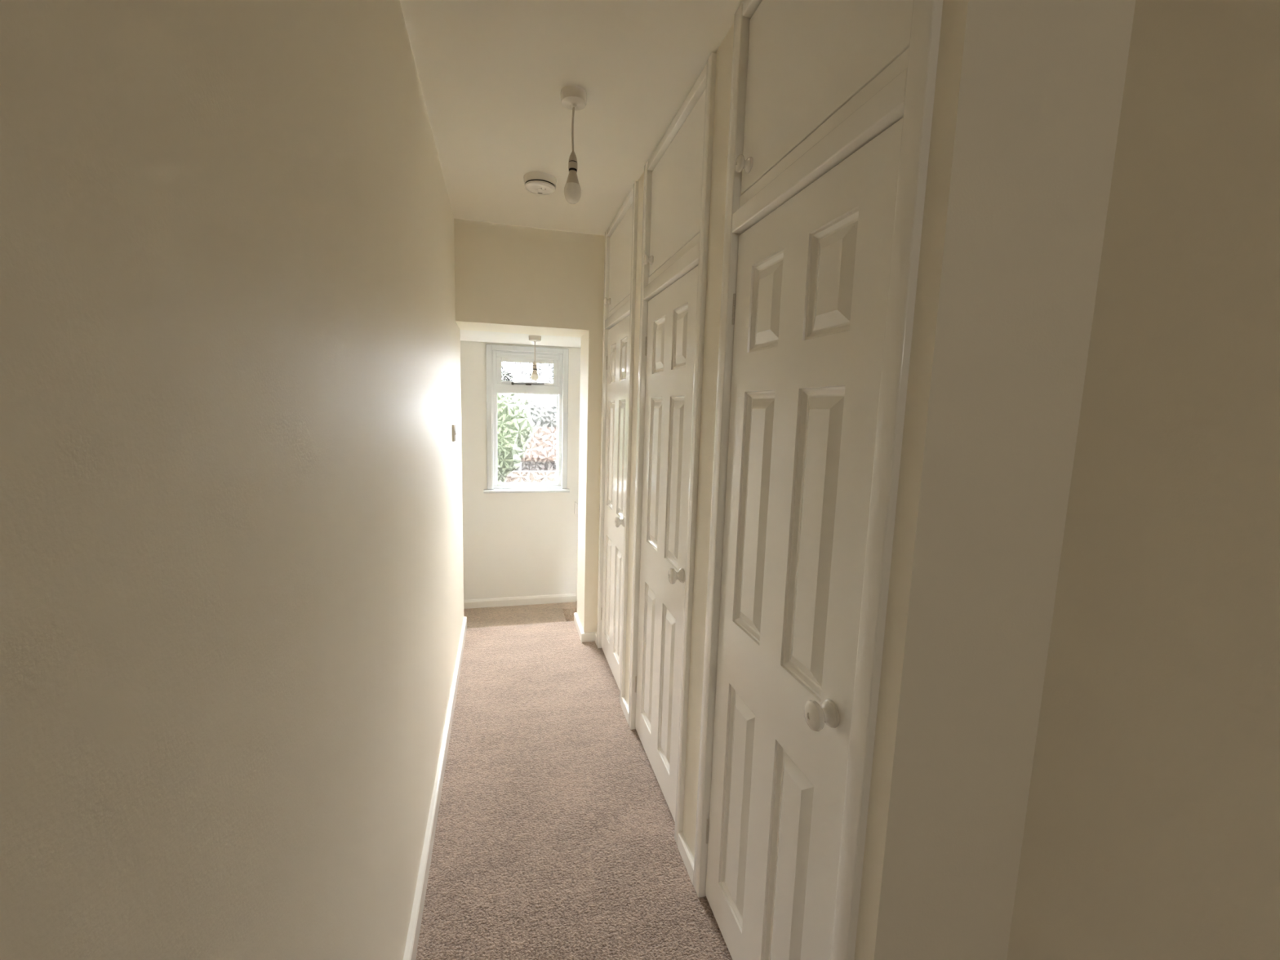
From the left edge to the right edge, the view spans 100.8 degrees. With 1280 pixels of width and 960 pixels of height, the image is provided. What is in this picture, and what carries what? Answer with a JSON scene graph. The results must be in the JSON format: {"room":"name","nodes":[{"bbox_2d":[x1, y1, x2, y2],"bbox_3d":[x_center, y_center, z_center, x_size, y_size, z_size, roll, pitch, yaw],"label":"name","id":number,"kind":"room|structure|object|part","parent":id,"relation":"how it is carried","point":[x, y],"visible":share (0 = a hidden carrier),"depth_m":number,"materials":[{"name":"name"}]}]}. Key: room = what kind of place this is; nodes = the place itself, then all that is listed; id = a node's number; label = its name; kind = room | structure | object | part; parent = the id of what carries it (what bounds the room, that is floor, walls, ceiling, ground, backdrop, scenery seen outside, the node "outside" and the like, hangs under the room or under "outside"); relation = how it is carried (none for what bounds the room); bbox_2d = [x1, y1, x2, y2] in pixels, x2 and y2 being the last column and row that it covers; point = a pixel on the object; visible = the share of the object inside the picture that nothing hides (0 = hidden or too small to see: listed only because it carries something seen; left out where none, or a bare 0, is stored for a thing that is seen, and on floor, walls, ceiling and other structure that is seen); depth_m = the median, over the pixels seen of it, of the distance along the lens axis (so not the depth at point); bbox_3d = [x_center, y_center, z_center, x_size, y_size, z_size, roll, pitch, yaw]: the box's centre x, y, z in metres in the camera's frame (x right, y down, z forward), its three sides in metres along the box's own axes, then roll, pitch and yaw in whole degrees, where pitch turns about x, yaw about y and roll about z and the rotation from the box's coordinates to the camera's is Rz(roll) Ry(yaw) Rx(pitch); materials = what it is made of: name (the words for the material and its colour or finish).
{"room":"home hallway","nodes":[
{"label":"home hallway","id":0,"kind":"room"},
{"bbox_2d":[0,0,463,959],"bbox_3d":[-0.683,0.118,1.382,0.140,2.673,4.064,0,8,-15],"label":"wall","id":1,"kind":"structure","parent":0,"point":[231,567],"depth_m":0.47,"materials":[{"name":"white paint"}]},
{"bbox_2d":[403,616,466,959],"bbox_3d":[-0.652,1.199,1.591,0.018,0.078,3.964,0,8,-15],"label":"baseboard","id":2,"kind":"structure","parent":1,"relation":"attached to","point":[412,940],"depth_m":1.76,"materials":[{"name":"white paint"}]},
{"bbox_2d":[452,424,456,441],"bbox_3d":[-0.961,-0.244,2.744,0.016,0.086,0.086,0,8,-15],"label":"light switch","id":3,"kind":"object","parent":1,"relation":"attached to","point":[454,433],"visible":1,"depth_m":2.71,"materials":[{"name":"white plastic"}]},
{"bbox_2d":[460,340,580,600],"bbox_3d":[-0.755,0.459,4.503,3.300,3.194,0.220,0,8,-15],"label":"wall","id":4,"kind":"structure","parent":0,"point":[515,544],"depth_m":4.30,"materials":[{"name":"white paint"}]},
{"bbox_2d":[463,593,576,608],"bbox_3d":[-1.393,1.004,4.286,1.752,0.071,0.018,0,8,-15],"label":"baseboard","id":5,"kind":"structure","parent":4,"relation":"attached to","point":[565,597],"depth_m":4.38,"materials":[{"name":"white paint"}]},
{"bbox_2d":[483,343,569,493],"bbox_3d":[-0.902,-0.476,4.238,0.676,1.153,0.140,0,8,-15],"label":"window","id":6,"kind":"structure","parent":4,"relation":"in","point":[495,354],"depth_m":4.22,"materials":[{"name":"white paint"}]},
{"bbox_3d":[-0.912,0.086,4.283,0.676,0.026,0.085,0,8,-15],"label":"sill","id":7,"kind":"part","parent":6,"relation":"part of","materials":[{"name":"white paint"}]},
{"bbox_3d":[-0.913,-0.334,4.293,0.488,0.735,0.004,0,8,-15],"label":"glass pane","id":8,"kind":"part","parent":6,"relation":"part of","materials":[{"name":"clear glass"}]},
{"bbox_3d":[-0.895,-0.862,4.223,0.472,0.209,0.040,0,8,-15],"label":"sash","id":9,"kind":"part","parent":6,"relation":"part of","materials":[{"name":"white paint"}]},
{"bbox_3d":[-0.898,-0.858,4.225,0.412,0.157,0.004,0,8,-15],"label":"glass pane","id":10,"kind":"part","parent":6,"relation":"part of","materials":[{"name":"clear glass"}]},
{"bbox_2d":[573,501,578,516],"bbox_3d":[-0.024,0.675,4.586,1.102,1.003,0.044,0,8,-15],"label":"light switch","id":11,"kind":"object","parent":4,"relation":"attached to","point":[576,505],"visible":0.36,"depth_m":4.37,"materials":[{"name":"white paint"}]},
{"bbox_2d":[463,600,577,628],"bbox_3d":[-1.215,1.190,3.942,1.920,0.200,0.856,0,8,-15],"label":"floor","id":12,"kind":"structure","parent":0,"point":[482,617],"depth_m":4.19,"materials":[{"name":"brown carpet"}]},
{"bbox_2d":[460,329,581,347],"bbox_3d":[-0.565,-1.040,3.756,3.300,0.080,1.016,0,8,-15],"label":"ceiling","id":13,"kind":"structure","parent":0,"point":[465,335],"depth_m":3.82,"materials":[{"name":"white paint"}]},
{"bbox_2d":[528,335,541,380],"bbox_3d":[-0.727,-0.839,3.658,0.084,0.303,0.084,0,8,-15],"label":"pendant light","id":14,"kind":"object","parent":13,"relation":"hanging from","point":[534,376],"visible":1,"depth_m":3.65,"materials":[{"name":"white plastic"}]},
{"bbox_3d":[-0.729,-0.748,3.669,0.046,0.034,0.046,0,8,-15],"label":"bulb","id":15,"kind":"part","parent":14,"relation":"part of","materials":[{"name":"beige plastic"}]},
{"bbox_2d":[530,373,538,380],"bbox_3d":[-0.730,-0.710,3.674,0.057,0.043,0.057,0,8,-15],"label":"bulb","id":16,"kind":"object","parent":14,"relation":"attached to","point":[533,376],"depth_m":3.65,"materials":[{"name":"white glass"}]},
{"bbox_2d":[453,218,604,632],"bbox_3d":[0.014,0.365,3.540,2.300,3.673,0.342,0,8,-15],"label":"wall","id":17,"kind":"structure","parent":0,"point":[508,278],"depth_m":3.04,"materials":[{"name":"white paint"}]},
{"bbox_2d":[573,612,596,642],"bbox_3d":[-0.364,0.970,3.514,0.101,0.056,0.360,0,8,-15],"label":"baseboard","id":18,"kind":"structure","parent":17,"relation":"attached to","point":[588,636],"depth_m":3.35,"materials":[{"name":"white paint"}]},
{"bbox_2d":[400,0,744,235],"bbox_3d":[0.070,-1.210,1.246,1.540,0.080,3.772,0,8,-15],"label":"ceiling","id":19,"kind":"structure","parent":0,"point":[492,74],"depth_m":1.67,"materials":[{"name":"white paint"}]},
{"bbox_2d":[523,171,556,195],"bbox_3d":[-0.440,-1.300,2.332,0.143,0.049,0.143,0,8,-15],"label":"smoke detector","id":20,"kind":"object","parent":19,"relation":"attached to","point":[540,183],"visible":1,"depth_m":2.29,"materials":[{"name":"white plastic"}]},
{"bbox_2d":[560,85,586,204],"bbox_3d":[-0.216,-1.071,1.714,0.084,0.334,0.084,0,8,-15],"label":"pendant light","id":21,"kind":"object","parent":19,"relation":"hanging from","point":[573,98],"visible":1,"depth_m":1.71,"materials":[{"name":"white plastic"}]},
{"bbox_3d":[-0.219,-0.983,1.725,0.046,0.045,0.046,0,8,-15],"label":"bulb","id":22,"kind":"part","parent":21,"relation":"part of","materials":[{"name":"beige plastic"}]},
{"bbox_2d":[564,182,581,204],"bbox_3d":[-0.220,-0.933,1.731,0.057,0.057,0.057,0,8,-15],"label":"bulb","id":23,"kind":"object","parent":21,"relation":"attached to","point":[572,190],"depth_m":1.71,"materials":[{"name":"white glass"}]},
{"bbox_3d":[-0.216,-1.128,1.706,0.010,0.138,0.007,0,8,-15],"label":"cord","id":24,"kind":"part","parent":21,"relation":"part of","materials":[{"name":"beige plastic"}]},
{"bbox_2d":[415,621,732,959],"bbox_3d":[-0.036,1.372,1.672,1.350,0.250,4.164,0,8,-15],"label":"floor","id":25,"kind":"structure","parent":0,"point":[554,839],"depth_m":1.84,"materials":[{"name":"carpet"}]},
{"bbox_2d":[596,181,638,705],"bbox_3d":[0.078,-0.138,2.860,0.517,2.447,0.707,0,8,-15],"label":"closet door","id":26,"kind":"structure","parent":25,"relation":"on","point":[620,237],"depth_m":2.79,"materials":[{"name":"white paint"}]},
{"bbox_3d":[-0.183,-0.994,2.942,0.035,0.038,0.038,0,8,-15],"label":"knob","id":27,"kind":"part","parent":26,"relation":"part of","materials":[{"name":"white plastic"}]},
{"bbox_3d":[-0.116,0.126,2.841,0.036,1.892,0.615,0,8,-15],"label":"door","id":28,"kind":"part","parent":26,"relation":"part of","materials":[{"name":"white paint"}]},
{"bbox_3d":[-0.080,-0.840,2.718,0.088,0.049,0.623,0,8,-15],"label":"rail","id":29,"kind":"part","parent":26,"relation":"part of","materials":[{"name":"white paint"}]},
{"bbox_3d":[-0.099,0.207,2.612,0.048,0.053,0.053,0,8,-15],"label":"knob","id":30,"kind":"part","parent":26,"relation":"part of","materials":[{"name":"white plastic"}]},
{"bbox_3d":[-0.065,-1.329,2.655,0.088,0.033,0.623,0,8,-15],"label":"head rail","id":31,"kind":"part","parent":26,"relation":"part of","materials":[{"name":"white paint"}]},
{"bbox_3d":[-0.086,-1.109,2.679,0.020,0.402,0.615,0,8,-15],"label":"overhead door","id":32,"kind":"part","parent":26,"relation":"part of","materials":[{"name":"white paint"}]},
{"bbox_2d":[628,52,716,844],"bbox_3d":[0.295,-0.025,2.031,0.517,2.447,0.724,0,8,-15],"label":"closet door","id":33,"kind":"structure","parent":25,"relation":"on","point":[677,191],"depth_m":1.91,"materials":[{"name":"white paint"}]},
{"bbox_3d":[0.033,-0.882,2.121,0.035,0.038,0.038,0,8,-15],"label":"knob","id":34,"kind":"part","parent":33,"relation":"part of","materials":[{"name":"white plastic"}]},
{"bbox_3d":[0.102,0.240,2.012,0.036,1.892,0.630,0,8,-15],"label":"door","id":35,"kind":"part","parent":33,"relation":"part of","materials":[{"name":"white paint"}]},
{"bbox_3d":[0.138,-0.727,1.889,0.088,0.049,0.638,0,8,-15],"label":"rail","id":36,"kind":"part","parent":33,"relation":"part of","materials":[{"name":"white paint"}]},
{"bbox_3d":[0.121,0.321,1.776,0.048,0.053,0.053,0,8,-15],"label":"knob","id":37,"kind":"part","parent":33,"relation":"part of","materials":[{"name":"white plastic"}]},
{"bbox_3d":[0.152,-1.216,1.826,0.088,0.033,0.638,0,8,-15],"label":"head rail","id":38,"kind":"part","parent":33,"relation":"part of","materials":[{"name":"white paint"}]},
{"bbox_3d":[0.131,-0.996,1.850,0.020,0.402,0.630,0,8,-15],"label":"overhead door","id":39,"kind":"part","parent":33,"relation":"part of","materials":[{"name":"white paint"}]},
{"bbox_2d":[693,0,942,959],"bbox_3d":[0.510,0.088,1.210,0.517,2.447,0.695,0,8,-15],"label":"closet door","id":40,"kind":"structure","parent":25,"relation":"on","point":[832,101],"depth_m":1.06,"materials":[{"name":"white paint"}]},
{"bbox_3d":[0.251,-0.768,1.287,0.035,0.038,0.038,0,8,-15],"label":"knob","id":41,"kind":"part","parent":40,"relation":"part of","materials":[{"name":"white plastic"}]},
{"bbox_3d":[0.367,-1.104,1.007,0.088,0.033,0.606,0,8,-15],"label":"head rail","id":42,"kind":"part","parent":40,"relation":"part of","materials":[{"name":"white paint"}]},
{"bbox_3d":[0.317,0.352,1.193,0.036,1.892,0.598,0,8,-15],"label":"door","id":43,"kind":"part","parent":40,"relation":"part of","materials":[{"name":"white paint"}]},
{"bbox_3d":[0.352,-0.615,1.070,0.088,0.049,0.606,0,8,-15],"label":"rail","id":44,"kind":"part","parent":40,"relation":"part of","materials":[{"name":"white paint"}]},
{"bbox_3d":[0.332,0.431,0.973,0.048,0.053,0.053,0,8,-15],"label":"knob","id":45,"kind":"part","parent":40,"relation":"part of","materials":[{"name":"white plastic"}]},
{"bbox_3d":[0.346,-0.884,1.032,0.020,0.402,0.598,0,8,-15],"label":"overhead door","id":46,"kind":"part","parent":40,"relation":"part of","materials":[{"name":"white paint"}]},
{"bbox_2d":[596,0,1279,959],"bbox_3d":[0.434,0.037,1.486,0.424,2.473,3.722,0,8,-15],"label":"wall","id":47,"kind":"structure","parent":0,"point":[1076,756],"depth_m":0.75,"materials":[{"name":"white paint"}]},
{"bbox_2d":[621,696,628,724],"bbox_3d":[-0.066,1.104,2.546,0.015,0.056,0.148,0,8,-15],"label":"baseboard","id":48,"kind":"structure","parent":47,"relation":"attached to","point":[624,706],"depth_m":2.54,"materials":[{"name":"white paint"}]},
{"bbox_2d":[677,831,694,884],"bbox_3d":[0.153,1.218,1.710,0.015,0.056,0.147,0,8,-15],"label":"baseboard","id":49,"kind":"structure","parent":47,"relation":"attached to","point":[687,857],"depth_m":1.71,"materials":[{"name":"white paint"}]},
{"bbox_3d":[-6.648,1.137,24.450,50.000,0.400,40.062,0,8,-15],"label":"ground","id":50,"kind":"structure","parent":0,"visible":0},
{"bbox_2d":[497,371,534,482],"bbox_3d":[-3.599,0.152,10.558,2.938,5.492,2.941,0,8,-15],"label":"tree","id":51,"kind":"object","parent":50,"relation":"on","point":[523,423],"visible":0.15,"depth_m":9.82,"materials":[{"name":"green plant"}]},
{"bbox_2d":[504,471,555,482],"bbox_3d":[-3.011,1.178,12.537,13.000,2.780,0.250,0,8,-15],"label":"wall","id":52,"kind":"structure","parent":50,"relation":"on","point":[534,476],"depth_m":12.37,"materials":[{"name":"orange brick"}]},
{"bbox_2d":[513,394,558,471],"bbox_3d":[-3.097,-0.657,18.979,4.375,4.974,4.244,0,8,-15],"label":"tree","id":53,"kind":"object","parent":50,"relation":"on","point":[553,403],"visible":0.11,"depth_m":17.28,"materials":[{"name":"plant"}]},
{"bbox_2d":[519,426,558,471],"bbox_3d":[-0.814,0.375,15.481,5.650,3.750,2.800,0,8,-15],"label":"outbuilding","id":54,"kind":"object","parent":50,"relation":"on","point":[540,449],"visible":0.02,"depth_m":13.74,"materials":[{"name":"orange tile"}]}
]}

